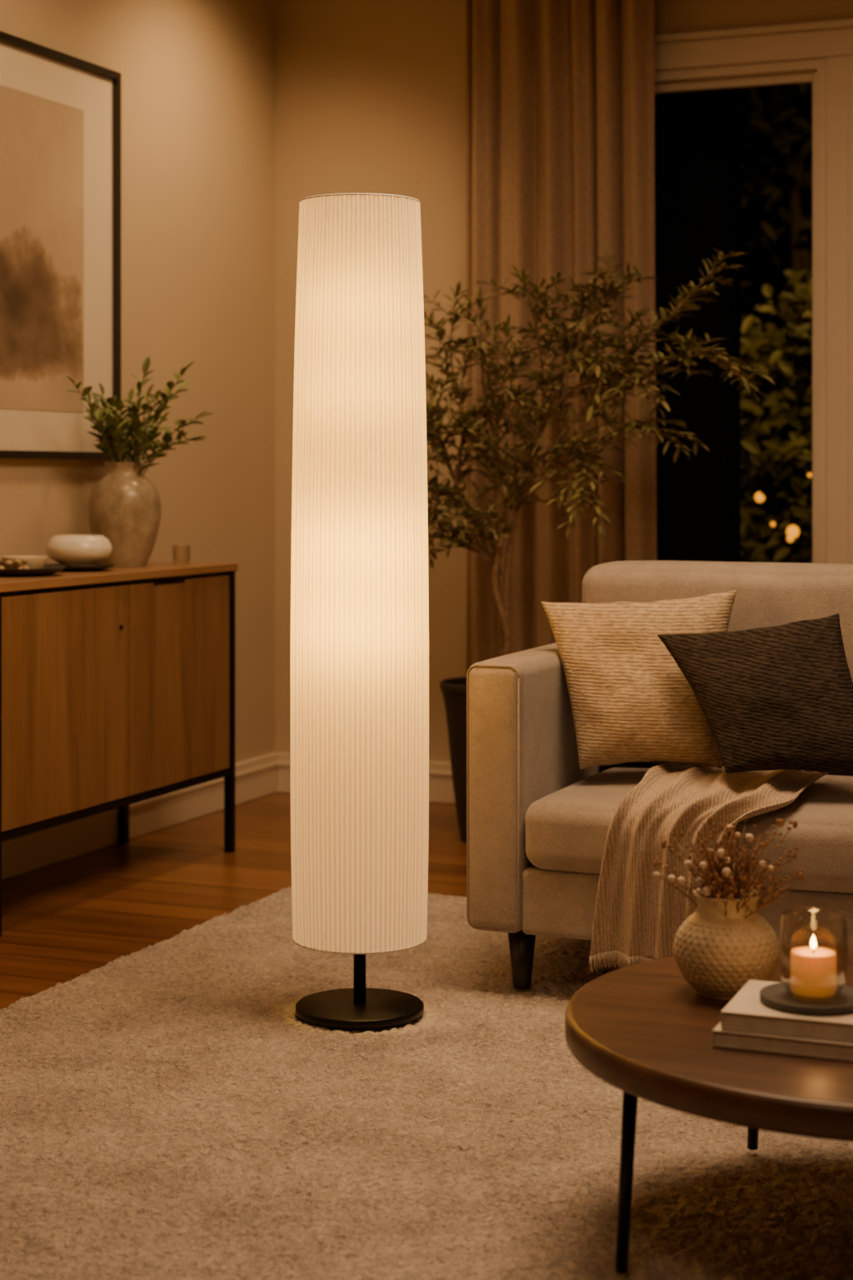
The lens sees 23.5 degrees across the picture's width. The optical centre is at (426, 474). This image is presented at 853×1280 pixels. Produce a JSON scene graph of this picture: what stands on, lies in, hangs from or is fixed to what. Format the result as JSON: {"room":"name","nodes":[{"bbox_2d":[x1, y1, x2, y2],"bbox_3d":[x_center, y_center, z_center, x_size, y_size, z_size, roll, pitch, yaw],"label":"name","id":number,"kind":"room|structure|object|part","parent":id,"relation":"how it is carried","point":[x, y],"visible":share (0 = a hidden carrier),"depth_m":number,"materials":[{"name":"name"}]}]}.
{"room":"living room","nodes":[
{"label":"living room","id":0,"kind":"room"},
{"bbox_2d":[0,0,274,763],"bbox_3d":[-2.098,-0.325,3.449,0.120,2.850,8.230,0,0,22],"label":"wall","id":1,"kind":"structure","parent":0,"point":[198,76],"depth_m":6.61,"materials":[{"name":"paint"}]},
{"bbox_2d":[0,30,121,459],"bbox_3d":[-1.158,-0.622,5.544,0.027,1.153,1.240,0,0,22],"label":"framed picture","id":2,"kind":"object","parent":1,"relation":"attached to","point":[61,112],"visible":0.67,"depth_m":5.80},
{"bbox_2d":[0,84,84,412],"bbox_3d":[-1.159,-0.620,5.547,0.002,0.877,0.864,0,0,22],"label":"art print","id":3,"kind":"object","parent":2,"relation":"attached to","point":[42,132],"depth_m":5.74},
{"bbox_3d":[-1.158,-0.056,5.544,0.027,0.022,1.196,0,0,22],"label":"frame","id":4,"kind":"part","parent":2,"relation":"part of","materials":[{"name":"black wood"}]},
{"bbox_3d":[-1.158,-1.187,5.544,0.027,0.022,1.196,0,0,22],"label":"frame","id":5,"kind":"part","parent":2,"relation":"part of","materials":[{"name":"wood"}]},
{"bbox_3d":[-0.927,-0.622,6.108,0.027,1.153,0.022,0,0,22],"label":"frame","id":6,"kind":"part","parent":2,"relation":"part of","materials":[{"name":"black wood"}]},
{"bbox_2d":[1,752,278,879],"bbox_3d":[-2.032,1.032,3.422,0.022,0.137,7.990,0,0,22],"label":"baseboard","id":7,"kind":"structure","parent":1,"relation":"attached to","point":[28,855],"depth_m":6.23,"materials":[{"name":"paint"}]},
{"bbox_2d":[0,791,466,1009],"bbox_3d":[0.636,1.160,2.328,6.030,0.120,8.230,0,0,22],"label":"floor","id":8,"kind":"structure","parent":0,"point":[63,921],"depth_m":5.45,"materials":[{"name":"brown wood"}]},
{"bbox_2d":[0,561,238,937],"bbox_3d":[-0.963,0.678,5.499,0.385,0.843,1.235,0,0,22],"label":"sideboard","id":9,"kind":"object","parent":8,"relation":"on","point":[117,683],"visible":0.94,"depth_m":5.36,"materials":[{"name":"brown wood"}]},
{"bbox_3d":[-1.028,0.690,4.877,0.024,0.820,0.024,0,0,22],"label":"leg","id":10,"kind":"part","parent":9,"relation":"part of","materials":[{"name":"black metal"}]},
{"bbox_2d":[0,555,65,576],"bbox_3d":[-1.046,0.233,5.250,0.240,0.048,0.240,0,0,22],"label":"serving tray","id":11,"kind":"object","parent":9,"relation":"on","point":[10,566],"visible":1,"depth_m":5.22,"materials":[{"name":"beige ceramic"}]},
{"bbox_3d":[-1.035,0.229,5.277,0.116,0.039,0.116,0,0,22],"label":"dish","id":12,"kind":"part","parent":11,"relation":"part of","materials":[{"name":"beige ceramic"}]},
{"bbox_3d":[-0.913,0.573,5.167,0.022,0.561,0.594,0,0,22],"label":"door","id":13,"kind":"part","parent":9,"relation":"part of","materials":[{"name":"brown wood"}]},
{"bbox_2d":[45,535,115,571],"bbox_3d":[-0.933,0.210,5.500,0.194,0.095,0.194,0,0,22],"label":"bowl","id":14,"kind":"object","parent":9,"relation":"on","point":[75,552],"visible":0.96,"depth_m":5.44,"materials":[{"name":"ceramic"}]},
{"bbox_3d":[-0.806,0.285,5.432,0.026,0.010,1.200,0,0,22],"label":"frame","id":15,"kind":"part","parent":9,"relation":"part of","materials":[{"name":"brown wood"}]},
{"bbox_3d":[-0.967,0.865,5.498,0.379,0.018,1.220,0,0,22],"label":"frame","id":16,"kind":"part","parent":9,"relation":"part of","materials":[{"name":"black metal"}]},
{"bbox_3d":[-0.904,0.987,6.119,0.024,0.226,0.024,0,0,22],"label":"leg","id":17,"kind":"part","parent":9,"relation":"part of","materials":[{"name":"black metal"}]},
{"bbox_2d":[65,356,212,566],"bbox_3d":[-0.829,-0.040,5.761,0.331,0.594,0.473,0,0,22],"label":"vase","id":18,"kind":"object","parent":9,"relation":"on","point":[124,507],"visible":0.98,"depth_m":5.73,"materials":[{"name":"ceramic"}]},
{"bbox_3d":[-0.691,0.573,5.708,0.022,0.561,0.568,0,0,22],"label":"door","id":19,"kind":"part","parent":9,"relation":"part of","materials":[{"name":"brown wood"}]},
{"bbox_2d":[172,545,190,564],"bbox_3d":[-0.703,0.229,5.876,0.052,0.056,0.052,0,0,22],"label":"glass votive","id":20,"kind":"object","parent":9,"relation":"on","point":[172,545],"visible":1,"depth_m":5.87,"materials":[{"name":"glass"}]},
{"bbox_3d":[-0.575,0.690,5.984,0.024,0.820,0.024,0,0,22],"label":"leg","id":21,"kind":"part","parent":9,"relation":"part of","materials":[{"name":"black metal"}]},
{"bbox_2d":[0,886,852,1279],"bbox_3d":[0.554,1.088,3.248,3.343,0.023,3.433,0,0,22],"label":"area rug","id":22,"kind":"object","parent":8,"relation":"on","point":[168,1110],"visible":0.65,"depth_m":3.32,"materials":[{"name":"beige carpet"}]},
{"bbox_2d":[290,193,429,1029],"bbox_3d":[-0.134,0.265,4.120,0.278,1.630,0.278,0,0,0],"label":"floor lamp","id":23,"kind":"object","parent":22,"relation":"on","point":[360,607],"visible":1,"depth_m":4.01,"materials":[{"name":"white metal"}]},
{"bbox_2d":[466,560,852,989],"bbox_3d":[1.247,0.636,4.293,2.154,0.881,0.954,0,0,22],"label":"sofa","id":24,"kind":"object","parent":22,"relation":"on","point":[538,822],"visible":0.53,"depth_m":4.25,"materials":[{"name":"fabric"}]},
{"bbox_3d":[0.201,1.013,4.311,0.062,0.126,0.062,0,0,22],"label":"leg","id":25,"kind":"part","parent":24,"relation":"part of","materials":[{"name":"black wood"}]},
{"bbox_3d":[0.313,0.671,4.684,0.129,0.567,0.939,0,0,22],"label":"arm","id":26,"kind":"part","parent":24,"relation":"part of","materials":[{"name":"fabric"}]},
{"bbox_2d":[540,590,736,769],"bbox_3d":[0.446,0.441,4.457,0.419,0.378,0.249,0,0,22],"label":"throw pillow","id":27,"kind":"object","parent":24,"relation":"on","point":[631,700],"visible":0.86,"depth_m":4.38,"materials":[{"name":"beige fabric"}]},
{"bbox_2d":[526,764,852,894],"bbox_3d":[0.752,0.743,4.337,0.944,0.176,0.660,0,0,22],"label":"seat cushion","id":28,"kind":"object","parent":24,"relation":"on","point":[571,809],"depth_m":4.17,"materials":[{"name":"fabric"}]},
{"bbox_2d":[589,760,829,972],"bbox_3d":[0.598,0.808,4.228,0.407,0.391,0.473,0,0,22],"label":"throw blanket","id":29,"kind":"object","parent":24,"relation":"on","point":[638,915],"visible":0.74,"depth_m":4.08,"materials":[{"name":"beige fabric"}]},
{"bbox_2d":[582,560,852,775],"bbox_3d":[0.849,0.433,4.636,0.997,0.476,0.283,0,0,22],"label":"cushion","id":30,"kind":"object","parent":24,"relation":"on","point":[769,593],"depth_m":4.57,"materials":[{"name":"fabric"}]},
{"bbox_2d":[657,613,852,774],"bbox_3d":[0.707,0.452,4.216,0.437,0.320,0.262,0,0,-1],"label":"throw pillow","id":31,"kind":"object","parent":24,"relation":"on","point":[777,697],"visible":1,"depth_m":4.15,"materials":[{"name":"brown fabric"}]},
{"bbox_2d":[565,945,852,1273],"bbox_3d":[0.637,0.920,2.900,0.880,0.314,0.880,0,0,22],"label":"coffee table","id":32,"kind":"object","parent":22,"relation":"on","point":[642,1029],"visible":0.76,"depth_m":2.71,"materials":[{"name":"brown wood"}]},
{"bbox_2d":[652,816,803,999],"bbox_3d":[0.446,0.632,3.025,0.198,0.262,0.208,0,0,-40],"label":"vase","id":33,"kind":"object","parent":32,"relation":"on","point":[725,944],"visible":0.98,"depth_m":2.98,"materials":[{"name":"beige ceramic"}]},
{"bbox_2d":[712,980,852,1061],"bbox_3d":[0.544,0.739,2.776,0.270,0.046,0.199,0,0,22],"label":"book stack","id":34,"kind":"object","parent":32,"relation":"on","point":[747,1022],"visible":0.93,"depth_m":2.71,"materials":[{"name":"white paper"}]},
{"bbox_2d":[712,1022,852,1046],"bbox_3d":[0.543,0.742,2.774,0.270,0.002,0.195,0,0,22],"label":"book","id":35,"kind":"object","parent":34,"relation":"on","point":[737,1034],"depth_m":2.71,"materials":[{"name":"beige paper"}]},
{"bbox_2d":[712,1044,852,1061],"bbox_3d":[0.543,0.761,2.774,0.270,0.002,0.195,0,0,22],"label":"book","id":36,"kind":"object","parent":34,"relation":"on","point":[821,1051],"depth_m":2.69,"materials":[{"name":"brown paper"}]},
{"bbox_2d":[720,980,852,1025],"bbox_3d":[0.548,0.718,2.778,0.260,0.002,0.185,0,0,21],"label":"book","id":37,"kind":"object","parent":34,"relation":"on","point":[746,1008],"depth_m":2.73,"materials":[{"name":"white paper"}]},
{"bbox_2d":[760,906,852,1015],"bbox_3d":[0.526,0.656,2.784,0.144,0.121,0.144,0,0,22],"label":"candle holder","id":38,"kind":"object","parent":34,"relation":"on","point":[812,989],"visible":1,"depth_m":2.76,"materials":[{"name":"glass"}]},
{"bbox_3d":[0.526,0.651,2.784,0.093,0.111,0.093,0,0,22],"label":"glass","id":39,"kind":"part","parent":38,"relation":"part of","materials":[{"name":"clear glass"}]},
{"bbox_2d":[790,946,836,997],"bbox_3d":[0.526,0.674,2.784,0.061,0.055,0.061,0,0,22],"label":"candle","id":40,"kind":"object","parent":38,"relation":"on","point":[813,969],"depth_m":2.76,"materials":[{"name":"orange wax"}]},
{"bbox_2d":[423,248,774,843],"bbox_3d":[0.394,0.223,5.991,1.276,1.765,0.538,0,0,25],"label":"tree","id":41,"kind":"object","parent":8,"relation":"on","point":[454,689],"visible":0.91,"depth_m":6.03,"materials":[{"name":"green plant"}]},
{"bbox_3d":[0.213,0.864,6.181,0.346,0.484,0.346,0,0,22],"label":"pot","id":42,"kind":"part","parent":41,"relation":"part of","materials":[{"name":"black ceramic"}]},
{"bbox_2d":[275,0,852,762],"bbox_3d":[2.175,-0.325,6.080,5.790,2.850,0.120,0,0,22],"label":"wall","id":43,"kind":"structure","parent":0,"point":[370,95],"depth_m":6.95,"materials":[{"name":"paint"}]},
{"bbox_2d":[277,752,455,804],"bbox_3d":[-0.134,1.032,6.953,0.824,0.137,0.016,0,0,22],"label":"baseboard","id":44,"kind":"structure","parent":43,"relation":"attached to","point":[441,787],"depth_m":6.88,"materials":[{"name":"paint"}]},
{"bbox_2d":[277,761,452,776],"bbox_3d":[-0.135,1.001,6.950,0.824,0.015,0.022,0,0,22],"label":"bead","id":45,"kind":"object","parent":44,"relation":"attached to","point":[280,763],"depth_m":6.87},
{"bbox_2d":[465,0,657,676],"bbox_3d":[1.324,-0.313,6.258,2.900,2.797,0.196,0,0,22],"label":"curtain","id":46,"kind":"object","parent":43,"relation":"attached to","point":[560,94],"visible":0.62,"depth_m":6.56,"materials":[{"name":"fabric"}]},
{"bbox_2d":[655,58,826,561],"bbox_3d":[0.833,-0.150,6.630,0.950,2.300,0.120,0,0,22],"label":"window","id":47,"kind":"structure","parent":43,"relation":"in","point":[822,62],"depth_m":6.45,"materials":[{"name":"paint"}]},
{"bbox_3d":[0.819,-1.255,6.635,0.870,0.030,0.040,0,0,22],"label":"sash","id":48,"kind":"part","parent":47,"relation":"part of","materials":[{"name":"beige wood"}]},
{"bbox_3d":[1.233,-0.150,6.466,0.025,2.240,0.040,0,0,22],"label":"sash","id":49,"kind":"part","parent":47,"relation":"part of","materials":[{"name":"beige wood"}]},
{"bbox_2d":[655,18,852,70],"bbox_3d":[0.788,-1.354,6.559,1.220,0.108,0.045,0,0,22],"label":"trim","id":50,"kind":"structure","parent":43,"relation":"attached to","point":[822,39],"depth_m":6.45,"materials":[{"name":"paint"}]},
{"bbox_2d":[826,54,852,562],"bbox_3d":[1.290,-0.100,6.359,0.100,2.400,0.034,0,0,22],"label":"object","id":51,"kind":"structure","parent":43,"relation":"attached to","point":[837,67],"depth_m":6.36,"materials":[{"name":"paint"}]},
{"bbox_2d":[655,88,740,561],"bbox_3d":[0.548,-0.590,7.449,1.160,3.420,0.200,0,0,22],"label":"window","id":52,"kind":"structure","parent":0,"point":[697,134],"depth_m":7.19,"materials":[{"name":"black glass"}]},
{"label":"outside","id":53,"kind":"structure","parent":0,"visible":0},
{"bbox_3d":[1.768,1.160,10.899,11.000,0.080,8.490,0,0,22],"label":"ground","id":54,"kind":"structure","parent":53,"visible":0},
{"bbox_2d":[740,269,812,561],"bbox_3d":[1.720,0.046,9.478,3.003,2.181,1.891,0,0,22],"label":"foliage","id":55,"kind":"object","parent":54,"relation":"on","point":[781,452],"visible":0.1,"depth_m":9.17,"materials":[{"name":"green plant"}]},
{"bbox_2d":[740,83,812,561],"bbox_3d":[2.376,-1.432,10.903,3.021,5.112,1.896,0,0,22],"label":"tree","id":56,"kind":"object","parent":54,"relation":"on","point":[802,254],"visible":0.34,"depth_m":10.92,"materials":[{"name":"green plant"}]},
{"bbox_2d":[740,472,812,542],"bbox_3d":[1.597,0.485,8.125,1.609,1.270,0.314,0,0,34],"label":"string lights","id":57,"kind":"object","parent":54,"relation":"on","point":[792,531],"visible":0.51,"depth_m":8.20,"materials":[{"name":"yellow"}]}
]}

